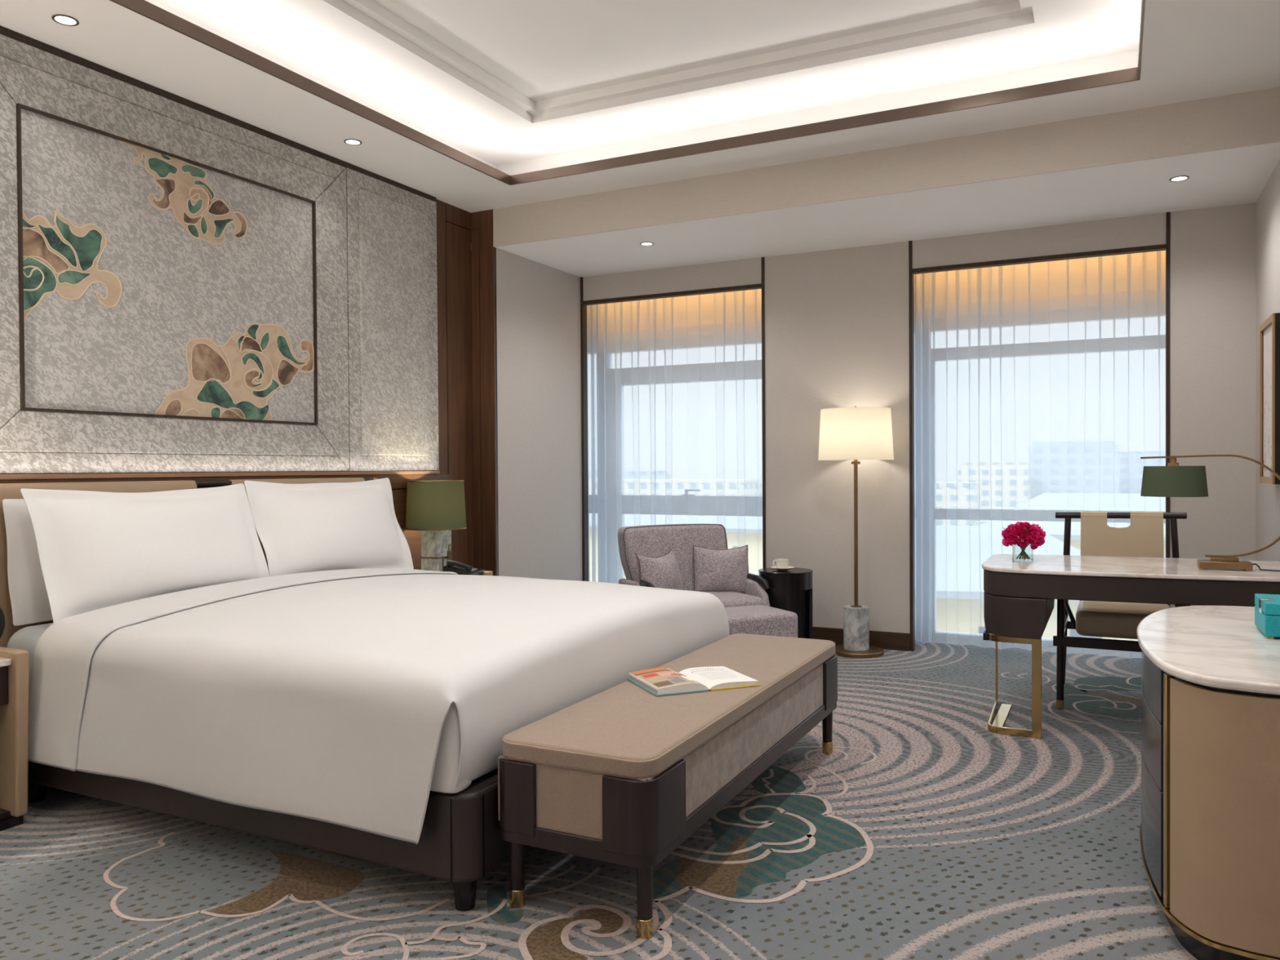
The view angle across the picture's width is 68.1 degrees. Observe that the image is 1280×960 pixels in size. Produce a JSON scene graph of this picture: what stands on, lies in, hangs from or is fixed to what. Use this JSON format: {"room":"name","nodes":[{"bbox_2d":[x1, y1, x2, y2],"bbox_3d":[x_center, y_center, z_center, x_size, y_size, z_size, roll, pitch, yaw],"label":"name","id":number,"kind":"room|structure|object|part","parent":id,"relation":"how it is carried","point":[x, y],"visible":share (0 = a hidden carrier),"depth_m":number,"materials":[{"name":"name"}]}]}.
{"room":"hotel room","nodes":[
{"label":"hotel room","id":0,"kind":"room"},
{"bbox_2d":[0,199,582,581],"bbox_3d":[-2.337,-0.279,3.981,0.655,2.828,7.200,0,1,27],"label":"wall","id":1,"kind":"structure","parent":0,"point":[539,352],"depth_m":6.19,"materials":[{"name":"paint"}]},
{"bbox_2d":[0,34,349,473],"bbox_3d":[-2.017,-0.851,4.233,0.041,1.633,1.959,0,1,27],"label":"wall panel","id":2,"kind":"object","parent":1,"relation":"attached to","point":[174,283],"visible":1,"depth_m":4.08,"materials":[{"name":"grey fabric"}]},
{"bbox_3d":[-2.406,-0.839,3.467,0.032,1.624,0.241,0,1,27],"label":"border panel","id":3,"kind":"part","parent":2,"relation":"part of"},
{"bbox_3d":[-2.016,-0.850,4.232,0.038,1.152,1.482,0,1,27],"label":"frame moulding","id":4,"kind":"part","parent":2,"relation":"part of","materials":[{"name":"brown metal"}]},
{"bbox_3d":[-2.024,-0.850,4.236,0.026,1.147,1.477,0,1,27],"label":"panel","id":5,"kind":"part","parent":2,"relation":"part of","materials":[{"name":"fabric"}]},
{"bbox_3d":[-2.026,-1.545,4.226,0.032,0.244,1.952,0,1,27],"label":"border panel","id":6,"kind":"part","parent":2,"relation":"part of","materials":[{"name":"fabric"}]},
{"bbox_3d":[-2.017,-0.155,4.243,0.032,0.242,1.952,0,1,27],"label":"border panel","id":7,"kind":"part","parent":2,"relation":"part of","materials":[{"name":"fabric"}]},
{"bbox_3d":[-1.637,-0.863,5.003,0.032,1.624,0.241,0,1,27],"label":"border panel","id":8,"kind":"part","parent":2,"relation":"part of","materials":[{"name":"fabric"}]},
{"bbox_2d":[0,25,435,201],"bbox_3d":[-2.536,-1.668,3.229,0.030,0.030,5.716,0,1,27],"label":"trim","id":9,"kind":"structure","parent":1,"relation":"attached to","point":[4,31],"depth_m":4.23,"materials":[{"name":"wood"}]},
{"bbox_2d":[0,471,448,569],"bbox_3d":[-1.984,0.549,4.264,0.090,1.161,3.520,0,1,27],"label":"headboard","id":10,"kind":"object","parent":1,"relation":"attached to","point":[398,480],"depth_m":4.65,"materials":[{"name":"brown wood"}]},
{"bbox_2d":[0,477,377,647],"bbox_3d":[-1.909,0.339,4.269,0.040,0.679,2.082,0,1,27],"label":"headboard","id":11,"kind":"object","parent":10,"relation":"attached to","point":[7,491],"visible":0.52,"depth_m":3.69,"materials":[{"name":"beige leather"}]},
{"bbox_2d":[0,480,196,647],"bbox_3d":[-2.151,0.347,3.784,0.040,0.679,0.867,0,1,27],"label":"cushion","id":12,"kind":"object","parent":11,"relation":"on","point":[7,491],"depth_m":3.53,"materials":[{"name":"white fabric"}]},
{"bbox_3d":[-1.913,0.017,4.265,0.029,0.029,2.020,0,1,27],"label":"rail","id":13,"kind":"part","parent":11,"relation":"part of","materials":[{"name":"brown paint"}]},
{"bbox_2d":[230,477,364,568],"bbox_3d":[-1.682,0.332,4.721,0.040,0.679,0.863,0,1,27],"label":"cushion","id":14,"kind":"object","parent":11,"relation":"on","point":[288,481],"depth_m":4.68,"materials":[{"name":"white fabric"}]},
{"bbox_2d":[346,168,439,471],"bbox_3d":[-1.412,-0.870,5.448,0.035,1.633,0.751,0,1,27],"label":"panel","id":15,"kind":"object","parent":1,"relation":"attached to","point":[392,230],"visible":1,"depth_m":5.40,"materials":[{"name":"fabric"}]},
{"bbox_3d":[-1.412,-0.870,5.448,0.035,1.461,0.579,0,1,27],"label":"panel","id":16,"kind":"part","parent":15,"relation":"part of","materials":[{"name":"fabric"}]},
{"bbox_2d":[0,640,1197,959],"bbox_3d":[-0.095,1.129,3.227,4.500,0.001,7.820,0,1,27],"label":"floor","id":17,"kind":"structure","parent":0,"point":[926,832],"depth_m":2.75,"materials":[{"name":"carpet"}]},
{"bbox_2d":[0,646,28,831],"bbox_3d":[-2.340,0.858,2.982,0.425,0.580,0.578,0,1,27],"label":"nightstand","id":18,"kind":"object","parent":17,"relation":"on","point":[14,663],"visible":1,"depth_m":3.13,"materials":[{"name":"wood"}]},
{"bbox_2d":[0,607,5,639],"bbox_3d":[-2.210,0.486,3.135,0.060,0.206,0.204,0,1,27],"label":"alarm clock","id":19,"kind":"object","parent":18,"relation":"on","point":[2,622],"visible":1,"depth_m":3.21,"materials":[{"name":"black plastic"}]},
{"bbox_3d":[-2.348,0.678,2.983,0.346,0.129,0.492,0,1,27],"label":"drawer","id":20,"kind":"part","parent":18,"relation":"part of","materials":[{"name":"brown paint"}]},
{"bbox_2d":[0,808,10,820],"bbox_3d":[-2.346,0.931,2.986,0.346,0.374,0.492,0,1,27],"label":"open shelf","id":21,"kind":"object","parent":18,"relation":"attached to","point":[5,813],"depth_m":3.12,"materials":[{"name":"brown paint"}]},
{"bbox_2d":[7,622,529,911],"bbox_3d":[-0.961,0.823,3.755,2.098,0.612,1.873,0,1,27],"label":"bed","id":22,"kind":"object","parent":17,"relation":"on","point":[460,842],"visible":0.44,"depth_m":2.63,"materials":[{"name":"wood"}]},
{"bbox_2d":[2,498,53,626],"bbox_3d":[-2.066,0.289,3.792,0.094,0.454,0.897,0,1,27],"label":"bed pillow","id":23,"kind":"object","parent":22,"relation":"on","point":[29,601],"visible":0.16,"depth_m":3.44,"materials":[{"name":"white fabric"}]},
{"bbox_3d":[-0.981,0.664,3.764,2.035,0.294,1.846,0,1,27],"label":"mattress","id":24,"kind":"part","parent":22,"relation":"part of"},
{"bbox_3d":[-2.148,1.097,3.371,0.068,0.090,0.068,0,1,27],"label":"leg","id":25,"kind":"part","parent":22,"relation":"part of","materials":[{"name":"black paint"}]},
{"bbox_2d":[20,483,269,622],"bbox_3d":[-1.904,0.264,3.765,0.255,0.484,0.970,0,1,27],"label":"bed pillow","id":26,"kind":"object","parent":22,"relation":"on","point":[96,550],"visible":0.87,"depth_m":3.59,"materials":[{"name":"white fabric"}]},
{"bbox_2d":[244,477,413,576],"bbox_3d":[-1.480,0.240,4.617,0.253,0.491,0.944,0,1,25],"label":"bed pillow","id":27,"kind":"object","parent":22,"relation":"on","point":[308,527],"visible":0.91,"depth_m":4.47,"materials":[{"name":"white fabric"}]},
{"bbox_2d":[28,568,729,844],"bbox_3d":[-0.846,0.674,3.683,1.801,0.522,1.988,0,1,27],"label":"duvet","id":28,"kind":"object","parent":22,"relation":"on","point":[344,697],"visible":0.98,"depth_m":2.91,"materials":[{"name":"white fabric"}]},
{"bbox_3d":[-0.467,1.096,2.529,0.068,0.090,0.068,0,1,27],"label":"leg","id":29,"kind":"part","parent":22,"relation":"part of","materials":[{"name":"black paint"}]},
{"bbox_2d":[483,570,493,575],"bbox_3d":[-1.167,0.821,5.326,0.425,0.580,0.578,0,1,27],"label":"nightstand","id":30,"kind":"object","parent":17,"relation":"on","point":[485,572],"visible":0.08,"depth_m":5.46,"materials":[{"name":"wood"}]},
{"bbox_2d":[404,479,466,571],"bbox_3d":[-1.170,0.275,5.435,0.345,0.556,0.345,0,1,27],"label":"bedside lamp","id":31,"kind":"object","parent":30,"relation":"on","point":[435,508],"visible":0.82,"depth_m":5.32,"materials":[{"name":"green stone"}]},
{"bbox_3d":[-1.171,0.141,5.434,0.342,0.272,0.342,0,1,27],"label":"lamp shade","id":32,"kind":"part","parent":31,"relation":"part of","materials":[{"name":"green fabric"}]},
{"bbox_2d":[443,560,484,575],"bbox_3d":[-1.003,0.500,5.411,0.170,0.105,0.210,0,1,12],"label":"telephone","id":33,"kind":"object","parent":30,"relation":"on","point":[460,568],"visible":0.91,"depth_m":5.32,"materials":[{"name":"black plastic"}]},
{"bbox_2d":[497,633,837,938],"bbox_3d":[0.215,0.900,3.208,0.472,0.456,1.786,0,1,27],"label":"bench","id":34,"kind":"object","parent":17,"relation":"on","point":[624,774],"visible":0.97,"depth_m":2.53,"materials":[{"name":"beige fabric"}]},
{"bbox_3d":[-0.330,1.024,2.540,0.043,0.143,0.043,0,1,27],"label":"leg","id":35,"kind":"part","parent":34,"relation":"part of","materials":[{"name":"brown paint"}]},
{"bbox_3d":[0.012,1.024,2.369,0.043,0.143,0.043,0,1,27],"label":"leg","id":36,"kind":"part","parent":34,"relation":"part of","materials":[{"name":"brown paint"}]},
{"bbox_3d":[0.215,0.916,3.208,0.464,0.052,1.778,0,1,27],"label":"rail","id":37,"kind":"part","parent":34,"relation":"part of","materials":[{"name":"brown paint"}]},
{"bbox_2d":[502,633,835,779],"bbox_3d":[0.215,0.700,3.205,0.458,0.056,1.774,0,1,27],"label":"seat cushion","id":38,"kind":"object","parent":34,"relation":"on","point":[624,731],"depth_m":2.72,"materials":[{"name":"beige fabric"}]},
{"bbox_2d":[626,666,760,696],"bbox_3d":[0.175,0.656,3.140,0.368,0.033,0.258,-1,1,-22],"label":"open book","id":39,"kind":"object","parent":34,"relation":"on","point":[659,682],"visible":1,"depth_m":3.08,"materials":[{"name":"paper"}]},
{"bbox_2d":[630,667,699,688],"bbox_3d":[0.091,0.652,3.108,0.172,0.023,0.242,-1,1,-22],"label":"picture","id":40,"kind":"object","parent":39,"relation":"on","point":[658,677],"depth_m":3.08,"materials":[{"name":"paper"}]},
{"bbox_3d":[0.767,1.000,3.876,0.043,0.143,0.043,0,1,27],"label":"leg","id":41,"kind":"part","parent":34,"relation":"part of","materials":[{"name":"brown paint"}]},
{"bbox_2d":[617,524,769,607],"bbox_3d":[0.326,0.690,5.805,0.807,0.810,0.729,-1,1,-25],"label":"armchair","id":42,"kind":"object","parent":17,"relation":"on","point":[648,540],"visible":0.41,"depth_m":5.91,"materials":[{"name":"grey fabric"}]},
{"bbox_3d":[0.008,0.781,5.637,0.050,0.335,0.578,-1,1,-25],"label":"armrest","id":43,"kind":"part","parent":42,"relation":"part of","materials":[{"name":"grey fabric"}]},
{"bbox_3d":[0.047,0.634,5.510,0.053,0.087,0.220,-1,1,-25],"label":"wooden handle","id":44,"kind":"part","parent":42,"relation":"part of","materials":[{"name":"black paint"}]},
{"bbox_2d":[635,549,683,590],"bbox_3d":[0.124,0.582,5.753,0.187,0.301,0.346,0,1,42],"label":"cushion","id":45,"kind":"object","parent":42,"relation":"on","point":[663,571],"visible":0.74,"depth_m":5.66,"materials":[{"name":"grey fabric"}]},
{"bbox_3d":[0.224,0.515,6.019,0.726,0.456,0.253,-1,1,-25],"label":"backrest","id":46,"kind":"part","parent":42,"relation":"part of","materials":[{"name":"grey fabric"}]},
{"bbox_2d":[693,544,748,594],"bbox_3d":[0.509,0.562,5.941,0.346,0.306,0.186,0,1,1],"label":"cushion","id":47,"kind":"object","parent":42,"relation":"on","point":[714,570],"visible":0.97,"depth_m":5.88,"materials":[{"name":"grey fabric"}]},
{"bbox_2d":[692,590,764,607],"bbox_3d":[0.370,0.758,5.714,0.610,0.125,0.525,-1,1,-25],"label":"seat cushion","id":48,"kind":"object","parent":42,"relation":"on","point":[728,598],"depth_m":5.59,"materials":[{"name":"grey fabric"}]},
{"bbox_3d":[0.660,0.773,5.943,0.050,0.335,0.578,-1,1,-25],"label":"armrest","id":49,"kind":"part","parent":42,"relation":"part of","materials":[{"name":"grey fabric"}]},
{"bbox_3d":[0.730,0.626,5.830,0.053,0.087,0.220,-1,1,-25],"label":"wooden handle","id":50,"kind":"part","parent":42,"relation":"part of","materials":[{"name":"black paint"}]},
{"bbox_2d":[724,604,797,637],"bbox_3d":[0.557,0.917,5.290,0.547,0.366,0.390,-1,1,-25],"label":"ottoman","id":51,"kind":"object","parent":17,"relation":"on","point":[759,620],"visible":0.11,"depth_m":5.16,"materials":[{"name":"grey fabric"}]},
{"bbox_2d":[758,567,813,639],"bbox_3d":[0.909,0.826,5.907,0.338,0.528,0.338,0,1,27],"label":"side table","id":52,"kind":"object","parent":17,"relation":"on","point":[791,589],"visible":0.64,"depth_m":5.76,"materials":[{"name":"black paint"}]},
{"bbox_2d":[770,566,794,570],"bbox_3d":[0.887,0.552,5.892,0.150,0.019,0.150,0,1,27],"label":"saucer","id":53,"kind":"object","parent":52,"relation":"on","point":[773,567],"visible":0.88,"depth_m":5.86,"materials":[{"name":"ceramic"}]},
{"bbox_2d":[772,558,788,568],"bbox_3d":[0.879,0.524,5.895,0.093,0.062,0.075,0,1,27],"label":"teacup","id":54,"kind":"object","parent":53,"relation":"on","point":[780,562],"visible":0.88,"depth_m":5.86,"materials":[{"name":"ceramic"}]},
{"bbox_3d":[0.841,0.881,5.818,0.300,0.421,0.104,0,1,37],"label":"leg panel","id":55,"kind":"part","parent":52,"relation":"part of","materials":[{"name":"black paint"}]},
{"bbox_3d":[0.997,0.877,5.999,0.264,0.421,0.077,0,1,44],"label":"leg panel","id":56,"kind":"part","parent":52,"relation":"part of","materials":[{"name":"black paint"}]},
{"bbox_2d":[817,406,893,657],"bbox_3d":[1.354,0.312,5.939,0.462,1.548,0.462,0,1,27],"label":"floor lamp","id":57,"kind":"object","parent":17,"relation":"on","point":[855,433],"visible":0.98,"depth_m":5.79,"materials":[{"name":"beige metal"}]},
{"bbox_3d":[1.351,-0.284,5.931,0.462,0.318,0.462,0,1,27],"label":"lamp shade","id":58,"kind":"part","parent":57,"relation":"part of","materials":[{"name":"beige fabric"}]},
{"bbox_3d":[1.359,1.073,5.949,0.336,0.026,0.336,0,1,27],"label":"plate","id":59,"kind":"part","parent":57,"relation":"part of","materials":[{"name":"gold metal"}]},
{"bbox_2d":[1053,511,1191,710],"bbox_3d":[2.373,0.630,4.680,0.608,0.934,0.617,0,1,27],"label":"desk chair","id":60,"kind":"object","parent":17,"relation":"on","point":[1144,538],"visible":0.59,"depth_m":4.76,"materials":[{"name":"leather"}]},
{"bbox_3d":[2.016,0.790,4.539,0.037,0.530,0.038,0,1,27],"label":"leg","id":61,"kind":"part","parent":60,"relation":"part of","materials":[{"name":"brown paint"}]},
{"bbox_3d":[2.143,0.731,4.790,0.024,0.026,0.570,0,1,27],"label":"rail","id":62,"kind":"part","parent":60,"relation":"part of","materials":[{"name":"brown paint"}]},
{"bbox_3d":[2.255,0.640,5.030,0.036,0.907,0.103,0,1,0],"label":"leg","id":63,"kind":"part","parent":60,"relation":"part of","materials":[{"name":"brown paint"}]},
{"bbox_3d":[2.485,0.767,4.907,0.580,0.040,0.025,0,1,27],"label":"rail","id":64,"kind":"part","parent":60,"relation":"part of","materials":[{"name":"brown paint"}]},
{"bbox_3d":[2.248,0.771,4.418,0.587,0.047,0.026,0,1,27],"label":"rail","id":65,"kind":"part","parent":60,"relation":"part of","materials":[{"name":"brown paint"}]},
{"bbox_3d":[2.469,0.182,4.879,0.603,0.041,0.033,0,1,27],"label":"rail","id":66,"kind":"part","parent":60,"relation":"part of","materials":[{"name":"brown paint"}]},
{"bbox_2d":[1075,600,1170,639],"bbox_3d":[2.371,0.682,4.636,0.421,0.123,0.460,0,1,27],"label":"seat cushion","id":67,"kind":"object","parent":60,"relation":"on","point":[1117,620],"depth_m":4.49,"materials":[{"name":"beige leather"}]},
{"bbox_3d":[2.727,0.639,4.793,0.112,0.908,0.036,-1,1,-26],"label":"leg","id":68,"kind":"part","parent":60,"relation":"part of","materials":[{"name":"brown paint"}]},
{"bbox_2d":[982,554,1279,738],"bbox_3d":[2.187,0.739,4.214,1.226,0.728,0.820,0,1,27],"label":"writing desk","id":69,"kind":"object","parent":17,"relation":"on","point":[1020,597],"visible":0.94,"depth_m":4.02,"materials":[{"name":"white stone"}]},
{"bbox_2d":[1012,543,1033,562],"bbox_3d":[1.775,0.335,4.386,0.085,0.080,0.085,0,1,27],"label":"glass vase","id":70,"kind":"object","parent":69,"relation":"on","point":[1014,559],"visible":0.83,"depth_m":4.38,"materials":[{"name":"glass"}]},
{"bbox_2d":[1001,521,1046,559],"bbox_3d":[1.779,0.279,4.384,0.191,0.176,0.191,0,1,5],"label":"flower bouquet","id":71,"kind":"object","parent":70,"relation":"in","point":[1033,534],"visible":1,"depth_m":4.33,"materials":[{"name":"red plant"}]},
{"bbox_3d":[1.703,0.291,4.413,0.030,0.047,0.050,-25,-8,20],"label":"flower","id":72,"kind":"part","parent":71,"relation":"part of","materials":[{"name":"red plant"}]},
{"bbox_3d":[1.700,0.276,4.372,0.032,0.052,0.052,-13,3,-11],"label":"flower","id":73,"kind":"part","parent":71,"relation":"part of","materials":[{"name":"red plant"}]},
{"bbox_3d":[1.701,0.236,4.379,0.027,0.043,0.043,33,-1,-3],"label":"flower","id":74,"kind":"part","parent":71,"relation":"part of","materials":[{"name":"red plant"}]},
{"bbox_3d":[1.701,0.251,4.354,0.028,0.043,0.046,15,-6,-23],"label":"flower","id":75,"kind":"part","parent":71,"relation":"part of","materials":[{"name":"red plant"}]},
{"bbox_3d":[1.709,0.274,4.327,0.030,0.048,0.050,-4,3,-44],"label":"flower","id":76,"kind":"part","parent":71,"relation":"part of","materials":[{"name":"red plant"}]},
{"bbox_3d":[1.724,0.225,4.350,0.045,0.028,0.044,1,44,54],"label":"flower","id":77,"kind":"part","parent":71,"relation":"part of","materials":[{"name":"red plant"}]},
{"bbox_3d":[1.735,0.238,4.325,0.046,0.046,0.028,0,-25,34],"label":"flower","id":78,"kind":"part","parent":71,"relation":"part of","materials":[{"name":"red plant"}]},
{"bbox_3d":[1.742,0.285,4.317,0.053,0.053,0.033,0,20,26],"label":"flower","id":79,"kind":"part","parent":71,"relation":"part of","materials":[{"name":"red plant"}]},
{"bbox_3d":[1.762,0.209,4.353,0.046,0.028,0.044,0,25,22],"label":"flower","id":80,"kind":"part","parent":71,"relation":"part of","materials":[{"name":"red plant"}]},
{"bbox_3d":[1.755,0.257,4.307,0.052,0.050,0.032,0,-8,14],"label":"flower","id":81,"kind":"part","parent":71,"relation":"part of","materials":[{"name":"red plant"}]},
{"bbox_3d":[1.779,0.223,4.323,0.043,0.042,0.026,0,-38,2],"label":"flower","id":82,"kind":"part","parent":71,"relation":"part of","materials":[{"name":"red plant"}]},
{"bbox_3d":[1.786,0.274,4.306,0.049,0.048,0.030,0,9,-6],"label":"flower","id":83,"kind":"part","parent":71,"relation":"part of","materials":[{"name":"red plant"}]},
{"bbox_3d":[1.801,0.297,4.318,0.047,0.047,0.029,-1,26,-26],"label":"flower","id":84,"kind":"part","parent":71,"relation":"part of","materials":[{"name":"red plant"}]},
{"bbox_3d":[1.801,0.244,4.313,0.047,0.047,0.029,-1,-18,-19],"label":"flower","id":85,"kind":"part","parent":71,"relation":"part of","materials":[{"name":"red plant"}]},
{"bbox_3d":[1.835,0.221,4.379,0.032,0.050,0.053,-44,-4,5],"label":"flower","id":86,"kind":"part","parent":71,"relation":"part of","materials":[{"name":"red plant"}]},
{"bbox_3d":[1.827,0.236,4.340,0.032,0.050,0.051,-37,-22,33],"label":"flower","id":87,"kind":"part","parent":71,"relation":"part of","materials":[{"name":"red plant"}]},
{"bbox_3d":[1.824,0.264,4.321,0.051,0.048,0.031,-1,-1,-39],"label":"flower","id":88,"kind":"part","parent":71,"relation":"part of","materials":[{"name":"red plant"}]},
{"bbox_3d":[1.842,0.281,4.345,0.030,0.048,0.050,17,9,30],"label":"flower","id":89,"kind":"part","parent":71,"relation":"part of","materials":[{"name":"red plant"}]},
{"bbox_3d":[1.854,0.248,4.361,0.031,0.050,0.050,-14,-4,19],"label":"flower","id":90,"kind":"part","parent":71,"relation":"part of","materials":[{"name":"red plant"}]},
{"bbox_2d":[1140,454,1279,571],"bbox_3d":[2.433,0.135,4.003,0.561,0.484,0.254,0,1,27],"label":"desk lamp","id":91,"kind":"object","parent":69,"relation":"on","point":[1173,480],"visible":1,"depth_m":3.97,"materials":[{"name":"fabric"}]},
{"bbox_2d":[1168,457,1178,466],"bbox_3d":[2.293,-0.063,4.070,0.042,0.064,0.042,0,1,27],"label":"socket","id":92,"kind":"object","parent":91,"relation":"attached to","point":[1173,460],"depth_m":4.06,"materials":[{"name":"gold metal"}]},
{"bbox_3d":[2.295,0.005,4.070,0.254,0.130,0.254,0,1,27],"label":"lamp shade","id":93,"kind":"part","parent":91,"relation":"part of","materials":[{"name":"green fabric"}]},
{"bbox_3d":[2.598,0.362,3.928,0.013,0.028,0.120,-1,1,-44],"label":"cord","id":94,"kind":"part","parent":91,"relation":"part of","materials":[{"name":"paper"}]},
{"bbox_2d":[1136,605,1279,959],"bbox_3d":[1.740,0.782,2.648,0.622,0.687,1.329,0,1,27],"label":"cabinet","id":95,"kind":"object","parent":17,"relation":"on","point":[1210,828],"visible":0.99,"depth_m":2.19,"materials":[{"name":"white stone"}]},
{"bbox_3d":[1.602,0.908,2.853,0.179,0.264,1.114,0,1,39],"label":"drawer","id":96,"kind":"part","parent":95,"relation":"part of","materials":[{"name":"paint"}]},
{"bbox_3d":[1.601,0.689,2.850,0.179,0.166,1.114,0,1,39],"label":"drawer","id":97,"kind":"part","parent":95,"relation":"part of","materials":[{"name":"paint"}]},
{"bbox_3d":[1.600,0.535,2.848,0.179,0.133,1.114,0,1,39],"label":"drawer","id":98,"kind":"part","parent":95,"relation":"part of","materials":[{"name":"paint"}]},
{"bbox_3d":[1.742,1.052,2.651,0.606,0.010,1.313,0,1,27],"label":"trim","id":99,"kind":"part","parent":95,"relation":"part of","materials":[{"name":"gold metal"}]},
{"bbox_3d":[1.475,0.768,2.085,0.566,0.572,0.107,0,1,41],"label":"leather panel","id":100,"kind":"part","parent":95,"relation":"part of","materials":[{"name":"leather"}]},
{"bbox_2d":[1254,593,1279,639],"bbox_3d":[1.885,0.386,2.660,0.250,0.102,0.220,0,1,27],"label":"box","id":101,"kind":"object","parent":95,"relation":"on","point":[1267,606],"visible":1,"depth_m":2.62,"materials":[{"name":"teal leather"}]},
{"bbox_3d":[1.887,0.354,2.659,0.247,0.032,0.220,0,1,27],"label":"lid","id":102,"kind":"part","parent":101,"relation":"part of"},
{"bbox_2d":[0,0,1279,212],"bbox_3d":[-0.522,-1.871,2.377,4.700,0.372,6.202,0,1,27],"label":"ceiling","id":103,"kind":"structure","parent":0,"point":[513,86],"depth_m":4.43,"materials":[{"name":"paint"}]},
{"bbox_2d":[51,13,79,26],"bbox_3d":[-2.108,-1.687,3.475,0.086,0.004,0.086,0,1,27],"label":"recessed light","id":104,"kind":"object","parent":103,"relation":"in","point":[64,20],"visible":1,"depth_m":3.47,"materials":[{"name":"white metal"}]},
{"bbox_2d":[343,138,361,145],"bbox_3d":[-1.451,-1.708,4.786,0.086,0.004,0.086,0,1,27],"label":"recessed light","id":105,"kind":"object","parent":103,"relation":"in","point":[348,141],"visible":1,"depth_m":4.79,"materials":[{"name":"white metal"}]},
{"bbox_2d":[109,0,1145,185],"bbox_3d":[-0.226,-1.721,2.968,3.260,0.054,4.120,0,1,27],"label":"trim","id":106,"kind":"structure","parent":103,"relation":"attached to","point":[143,7],"depth_m":4.45,"materials":[{"name":"brown metal"}]},
{"bbox_2d":[493,86,1279,247],"bbox_3d":[0.963,-1.615,5.101,4.245,0.249,0.012,0,1,27],"label":"ceiling beam","id":107,"kind":"structure","parent":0,"point":[1249,118],"depth_m":4.86,"materials":[{"name":"paint"}]},
{"bbox_2d":[495,142,1279,277],"bbox_3d":[1.120,-1.523,5.655,4.700,0.050,1.116,0,1,27],"label":"ceiling","id":108,"kind":"structure","parent":0,"point":[1237,175],"depth_m":5.34,"materials":[{"name":"paint"}]},
{"bbox_2d":[640,241,653,245],"bbox_3d":[0.043,-1.494,5.991,0.086,0.004,0.086,0,1,27],"label":"recessed light","id":109,"kind":"object","parent":108,"relation":"in","point":[646,243],"visible":1,"depth_m":5.99,"materials":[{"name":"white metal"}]},
{"bbox_2d":[1168,175,1189,181],"bbox_3d":[2.674,-1.494,4.696,0.086,0.004,0.086,0,1,27],"label":"recessed light","id":110,"kind":"object","parent":108,"relation":"in","point":[1180,178],"visible":1,"depth_m":4.69,"materials":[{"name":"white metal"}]},
{"bbox_2d":[580,202,1256,651],"bbox_3d":[1.467,-0.212,6.129,4.265,2.590,0.059,0,1,27],"label":"wall","id":111,"kind":"structure","parent":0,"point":[837,321],"depth_m":6.04,"materials":[{"name":"paint"}]},
{"bbox_2d":[812,626,910,651],"bbox_3d":[1.281,1.028,6.208,0.956,0.112,0.014,0,1,27],"label":"baseboard","id":112,"kind":"object","parent":111,"relation":"attached to","point":[884,640],"visible":0.52,"depth_m":6.08,"materials":[{"name":"brown wood"}]},
{"bbox_2d":[1255,159,1279,561],"bbox_3d":[1.789,-0.285,1.887,0.130,2.838,7.350,0,1,27],"label":"wall","id":113,"kind":"structure","parent":0,"point":[1268,205],"depth_m":4.77,"materials":[{"name":"paint"}]},
{"bbox_2d":[1259,312,1279,484],"bbox_3d":[2.909,-0.360,4.343,0.066,0.752,0.428,0,1,27],"label":"framed picture","id":114,"kind":"object","parent":113,"relation":"attached to","point":[1269,330],"visible":0.99,"depth_m":4.33,"materials":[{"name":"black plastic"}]},
{"bbox_2d":[1262,324,1271,477],"bbox_3d":[2.901,-0.360,4.347,0.024,0.692,0.368,0,1,27],"label":"print","id":115,"kind":"object","parent":114,"relation":"attached to","point":[1267,328],"depth_m":4.40},
{"bbox_3d":[1.377,-1.522,6.558,5.050,0.080,0.730,0,1,27],"label":"ceiling","id":116,"kind":"structure","parent":0,"visible":0},
{"bbox_2d":[586,288,762,583],"bbox_3d":[0.319,-0.202,7.003,1.802,2.552,0.138,0,1,27],"label":"sheer curtain","id":117,"kind":"object","parent":116,"relation":"hanging from","point":[679,378],"visible":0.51,"depth_m":7.02,"materials":[{"name":"fabric"}]},
{"bbox_2d":[914,250,1165,658],"bbox_3d":[2.477,-0.203,5.917,1.750,2.552,0.128,0,1,27],"label":"sheer curtain","id":118,"kind":"object","parent":116,"relation":"hanging from","point":[1035,383],"visible":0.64,"depth_m":5.94,"materials":[{"name":"fabric"}]},
{"bbox_3d":[1.383,-0.201,6.537,5.020,2.560,0.700,0,1,27],"label":"wall","id":119,"kind":"structure","parent":0,"visible":0},
{"bbox_2d":[608,439,614,501],"bbox_3d":[0.379,0.026,7.301,2.300,2.100,0.160,0,1,27],"label":"window","id":120,"kind":"structure","parent":119,"relation":"in","point":[611,469],"depth_m":7.59,"materials":[{"name":"clear glass"}]},
{"label":"outside","id":121,"kind":"structure","parent":0,"visible":0},
{"bbox_3d":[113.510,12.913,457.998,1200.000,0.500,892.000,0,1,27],"label":"ground","id":122,"kind":"structure","parent":121,"visible":0},
{"bbox_2d":[625,470,661,479],"bbox_3d":[-9.135,5.475,369.419,40.000,18.200,14.000,0,1,27],"label":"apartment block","id":123,"kind":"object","parent":122,"relation":"on","point":[626,471],"visible":0.04,"depth_m":359.50,"materials":[{"name":"white"}]},
{"bbox_2d":[625,479,661,489],"bbox_3d":[6.029,7.709,283.566,60.000,15.700,14.000,0,1,27],"label":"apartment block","id":124,"kind":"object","parent":122,"relation":"on","point":[626,480],"visible":0.04,"depth_m":281.49,"materials":[{"name":"white"}]}
]}

